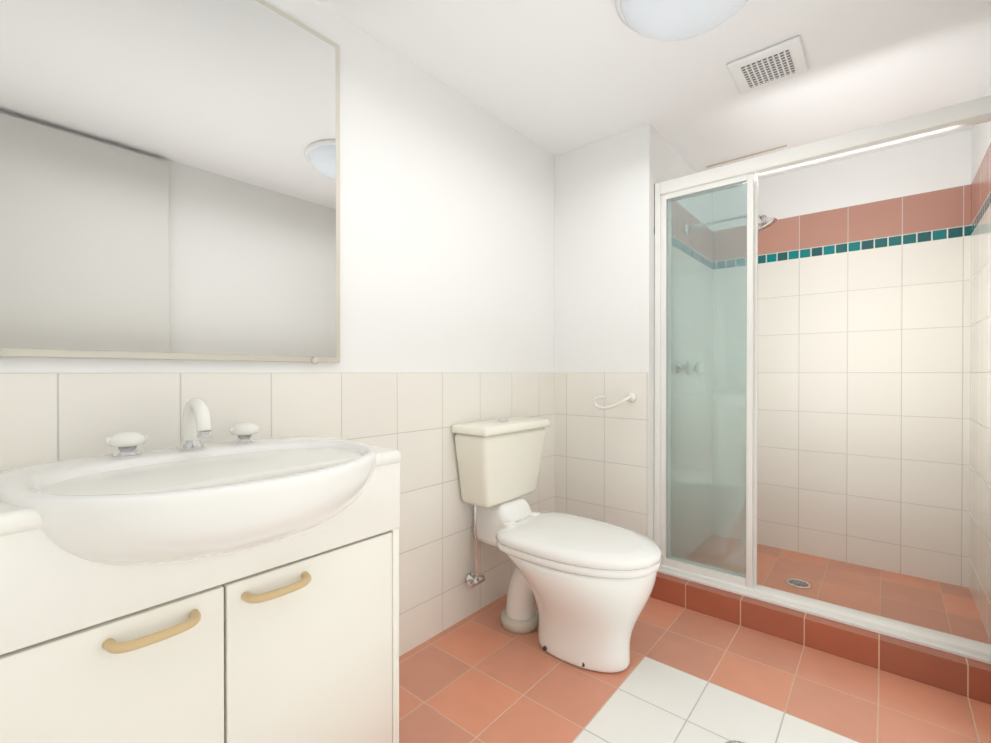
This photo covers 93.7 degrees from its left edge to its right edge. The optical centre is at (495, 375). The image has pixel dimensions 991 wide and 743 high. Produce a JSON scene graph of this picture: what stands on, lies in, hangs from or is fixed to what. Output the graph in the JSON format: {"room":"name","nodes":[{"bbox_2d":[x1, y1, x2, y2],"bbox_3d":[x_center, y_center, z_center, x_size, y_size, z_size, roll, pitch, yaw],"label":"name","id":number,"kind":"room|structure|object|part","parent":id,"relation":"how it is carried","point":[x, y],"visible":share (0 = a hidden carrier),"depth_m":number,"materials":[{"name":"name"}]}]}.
{"room":"bathroom","nodes":[
{"label":"bathroom","id":0,"kind":"room"},
{"bbox_2d":[0,0,554,655],"bbox_3d":[-0.762,-0.060,1.076,0.100,1.984,3.151,0,0,40],"label":"wall","id":1,"kind":"structure","parent":0,"point":[446,258],"depth_m":1.56,"materials":[{"name":"paint"}]},
{"bbox_2d":[0,0,339,362],"bbox_3d":[-0.898,-0.492,0.819,0.016,0.917,1.385,0,0,40],"label":"wall mirror","id":2,"kind":"object","parent":1,"relation":"attached to","point":[169,179],"visible":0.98,"depth_m":1.02,"materials":[{"name":"silver mirror"}]},
{"bbox_2d":[311,357,319,364],"bbox_3d":[-0.497,-0.040,1.284,0.005,0.022,0.022,0,0,40],"label":"mirror clip","id":3,"kind":"object","parent":2,"relation":"attached to","point":[315,360],"visible":0.98,"depth_m":1.28,"materials":[{"name":"beige plastic"}]},
{"bbox_2d":[555,123,653,539],"bbox_3d":[0.445,-0.066,2.154,0.567,1.984,0.052,0,0,40],"label":"wall","id":4,"kind":"structure","parent":0,"point":[604,279],"depth_m":2.08,"materials":[{"name":"paint"}]},
{"bbox_2d":[593,392,635,409],"bbox_3d":[0.515,0.112,2.015,0.171,0.075,0.072,0,0,40],"label":"toilet roll holder","id":5,"kind":"object","parent":4,"relation":"attached to","point":[631,397],"visible":1,"depth_m":1.99,"materials":[{"name":"white metal"}]},
{"bbox_3d":[0.582,0.095,1.995,0.042,0.041,0.016,0,0,40],"label":"plate","id":6,"kind":"part","parent":5,"relation":"part of","materials":[{"name":"white metal"}]},
{"bbox_2d":[317,0,990,179],"bbox_3d":[0.189,-1.101,0.952,1.710,0.100,4.191,0,0,40],"label":"ceiling","id":7,"kind":"structure","parent":0,"point":[555,77],"depth_m":1.59,"materials":[{"name":"white paint"}]},
{"bbox_2d":[615,0,748,40],"bbox_3d":[0.515,-1.006,1.234,0.384,0.092,0.384,0,0,40],"label":"light","id":8,"kind":"object","parent":7,"relation":"attached to","point":[668,20],"visible":1,"depth_m":1.26,"materials":[{"name":"white glass"}]},
{"bbox_2d":[706,145,786,167],"bbox_3d":[1.207,-1.056,2.246,0.350,0.003,0.012,0,0,40],"label":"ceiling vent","id":9,"kind":"object","parent":7,"relation":"in","point":[784,145],"depth_m":2.24,"materials":[{"name":"white"}]},
{"bbox_2d":[727,36,808,93],"bbox_3d":[0.927,-1.045,1.582,0.210,0.017,0.210,0,0,40],"label":"ceiling vent","id":10,"kind":"object","parent":7,"relation":"in","point":[779,62],"depth_m":1.56,"materials":[{"name":"white plastic"}]},
{"bbox_2d":[740,50,794,87],"bbox_3d":[0.928,-1.040,1.582,0.140,0.006,0.140,0,0,40],"label":"grille","id":11,"kind":"object","parent":10,"relation":"attached to","point":[780,64],"depth_m":1.58,"materials":[{"name":"white plastic"}]},
{"bbox_3d":[0.928,-1.047,1.582,0.210,0.013,0.210,0,0,40],"label":"frame","id":12,"kind":"part","parent":10,"relation":"part of","materials":[{"name":"white plastic"}]},
{"bbox_2d":[653,128,712,558],"bbox_3d":[0.778,-0.068,2.553,0.567,1.984,0.988,0,0,40],"label":"wall","id":13,"kind":"structure","parent":0,"point":[670,162],"depth_m":2.34,"materials":[{"name":"tile"}]},
{"bbox_2d":[675,361,703,374],"bbox_3d":[0.949,-0.035,2.258,0.071,0.063,0.224,0,0,40],"label":"tap","id":14,"kind":"object","parent":13,"relation":"attached to","point":[690,363],"depth_m":2.20,"materials":[{"name":"silver metal"}]},
{"bbox_3d":[0.911,-0.034,2.185,0.034,0.063,0.064,0,0,40],"label":"handle","id":15,"kind":"part","parent":14,"relation":"part of","materials":[{"name":"white metal"}]},
{"bbox_3d":[1.014,-0.035,2.308,0.034,0.063,0.064,0,0,40],"label":"handle","id":16,"kind":"part","parent":14,"relation":"part of","materials":[{"name":"white metal"}]},
{"bbox_2d":[684,213,776,234],"bbox_3d":[1.096,-0.706,2.182,0.391,0.096,0.084,0,0,40],"label":"shower head","id":17,"kind":"object","parent":13,"relation":"attached to","point":[765,222],"visible":0.5,"depth_m":2.09},
{"bbox_3d":[1.079,-0.723,2.196,0.330,0.037,0.017,0,0,40],"label":"arm","id":18,"kind":"part","parent":17,"relation":"part of"},
{"bbox_2d":[399,534,990,742],"bbox_3d":[0.189,0.980,0.964,1.710,0.106,4.191,0,0,40],"label":"floor","id":19,"kind":"structure","parent":0,"point":[482,675],"depth_m":1.40,"materials":[{"name":"tile"}]},
{"bbox_2d":[0,397,400,742],"bbox_3d":[-0.753,0.491,0.599,0.527,0.887,1.406,0,0,40],"label":"bathroom vanity","id":20,"kind":"object","parent":19,"relation":"on","point":[243,587],"visible":1,"depth_m":0.75,"materials":[{"name":"beige"}]},
{"bbox_3d":[-0.571,0.598,0.655,0.017,0.484,0.340,0,0,40],"label":"door","id":21,"kind":"part","parent":20,"relation":"part of","materials":[{"name":"white laminate"}]},
{"bbox_3d":[-0.505,0.384,0.694,0.038,0.017,0.122,0,0,40],"label":"handle","id":22,"kind":"part","parent":20,"relation":"part of","materials":[{"name":"brown"}]},
{"bbox_3d":[-0.646,0.147,0.986,0.048,0.020,0.048,0,0,40],"label":"spout","id":23,"kind":"part","parent":20,"relation":"part of","materials":[{"name":"silver metal"}]},
{"bbox_3d":[-0.617,0.095,0.962,0.106,0.099,0.030,0,0,40],"label":"spout","id":24,"kind":"part","parent":20,"relation":"part of","materials":[{"name":"white"}]},
{"bbox_2d":[0,446,400,535],"bbox_3d":[-0.808,0.188,0.643,0.384,0.030,1.406,0,0,40],"label":"countertop","id":25,"kind":"structure","parent":20,"relation":"on","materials":[{"name":"white ceramic"}]},
{"bbox_2d":[106,431,147,457],"bbox_3d":[-0.715,0.133,0.903,0.060,0.048,0.066,0,0,40],"label":"tap","id":26,"kind":"object","parent":25,"relation":"on","point":[127,442],"depth_m":0.89,"materials":[{"name":"white"}]},
{"bbox_2d":[0,436,376,564],"bbox_3d":[-0.507,0.230,0.870,0.499,0.148,0.589,0,0,40],"label":"basin","id":27,"kind":"object","parent":25,"relation":"in","point":[195,503],"depth_m":0.71,"materials":[{"name":"white ceramic"}]},
{"bbox_2d":[229,422,259,443],"bbox_3d":[-0.577,0.132,1.069,0.060,0.048,0.066,0,0,40],"label":"tap","id":28,"kind":"object","parent":25,"relation":"on","point":[244,430],"depth_m":1.05,"materials":[{"name":"white"}]},
{"bbox_3d":[-0.387,0.383,0.836,0.038,0.017,0.122,0,0,40],"label":"handle","id":29,"kind":"part","parent":20,"relation":"part of","materials":[{"name":"brown"}]},
{"bbox_3d":[-0.349,0.596,0.920,0.017,0.484,0.343,0,0,40],"label":"door","id":30,"kind":"part","parent":20,"relation":"part of","materials":[{"name":"white laminate"}]},
{"bbox_2d":[452,417,661,672],"bbox_3d":[0.233,0.551,1.638,0.706,0.759,0.416,0,0,40],"label":"toilet","id":31,"kind":"object","parent":19,"relation":"on","point":[586,584],"visible":1,"depth_m":1.52,"materials":[{"name":"white ceramic"}]},
{"bbox_3d":[-0.093,0.783,1.741,0.024,0.024,0.028,0,0,40],"label":"stopcock handle","id":32,"kind":"part","parent":31,"relation":"part of","materials":[{"name":"silver metal"}]},
{"bbox_3d":[0.289,0.582,1.573,0.530,0.025,0.384,0,0,40],"label":"seat","id":33,"kind":"part","parent":31,"relation":"part of","materials":[{"name":"white plastic"}]},
{"bbox_3d":[0.289,0.549,1.572,0.534,0.039,0.387,0,0,40],"label":"lid","id":34,"kind":"part","parent":31,"relation":"part of","materials":[{"name":"white ceramic"}]},
{"bbox_2d":[726,740,744,742],"bbox_3d":[0.606,0.930,1.133,0.096,0.004,0.096,0,0,40],"label":"floor waste main","id":35,"kind":"structure","parent":19,"relation":"on","point":[733,741],"depth_m":1.17,"materials":[{"name":"silver metal"}]},
{"bbox_2d":[786,578,810,588],"bbox_3d":[1.339,0.919,2.053,0.096,0.004,0.096,0,0,40],"label":"floor drain","id":36,"kind":"object","parent":19,"relation":"on","point":[797,583],"visible":1,"depth_m":2.05,"materials":[{"name":"silver metal"}]},
{"bbox_2d":[650,571,990,704],"bbox_3d":[1.086,0.882,1.672,1.043,0.094,0.150,0,0,40],"label":"shower curb","id":37,"kind":"object","parent":19,"relation":"on","point":[957,674],"visible":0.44,"depth_m":1.54,"materials":[{"name":"tile"}]},
{"bbox_2d":[654,95,990,663],"bbox_3d":[1.095,0.009,1.677,1.039,1.652,0.084,0,0,40],"label":"screen","id":38,"kind":"object","parent":37,"relation":"on","point":[748,172],"visible":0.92,"depth_m":1.83,"materials":[{"name":"white"}]},
{"bbox_3d":[0.845,0.795,1.883,0.307,0.030,0.018,0,0,40],"label":"fixed rail","id":39,"kind":"part","parent":38,"relation":"part of","materials":[{"name":"white metal"}]},
{"bbox_3d":[0.845,0.018,1.878,0.307,1.524,0.004,0,0,40],"label":"fixed glass","id":40,"kind":"part","parent":38,"relation":"part of","materials":[{"name":"clear glass"}]},
{"bbox_3d":[0.845,-0.755,1.874,0.307,0.022,0.018,0,0,40],"label":"fixed rail","id":41,"kind":"part","parent":38,"relation":"part of","materials":[{"name":"white metal"}]},
{"bbox_3d":[0.869,0.795,1.899,0.307,0.030,0.018,0,0,40],"label":"slider rail","id":42,"kind":"part","parent":38,"relation":"part of","materials":[{"name":"white metal"}]},
{"bbox_3d":[0.869,-0.755,1.890,0.307,0.022,0.018,0,0,40],"label":"slider rail","id":43,"kind":"part","parent":38,"relation":"part of","materials":[{"name":"white metal"}]},
{"bbox_3d":[0.869,0.018,1.895,0.307,1.524,0.004,0,0,40],"label":"slider glass","id":44,"kind":"part","parent":38,"relation":"part of","materials":[{"name":"clear glass"}]},
{"bbox_2d":[712,130,971,587],"bbox_3d":[1.681,-0.067,2.377,1.043,1.984,0.100,0,0,40],"label":"wall","id":45,"kind":"structure","parent":0,"point":[864,319],"depth_m":2.24,"materials":[{"name":"tile"}]},
{"bbox_2d":[969,77,990,642],"bbox_3d":[1.834,-0.063,1.670,0.100,1.984,0.988,0,0,40],"label":"wall","id":46,"kind":"structure","parent":0,"point":[980,478],"depth_m":1.78,"materials":[{"name":"tile"}]}
]}

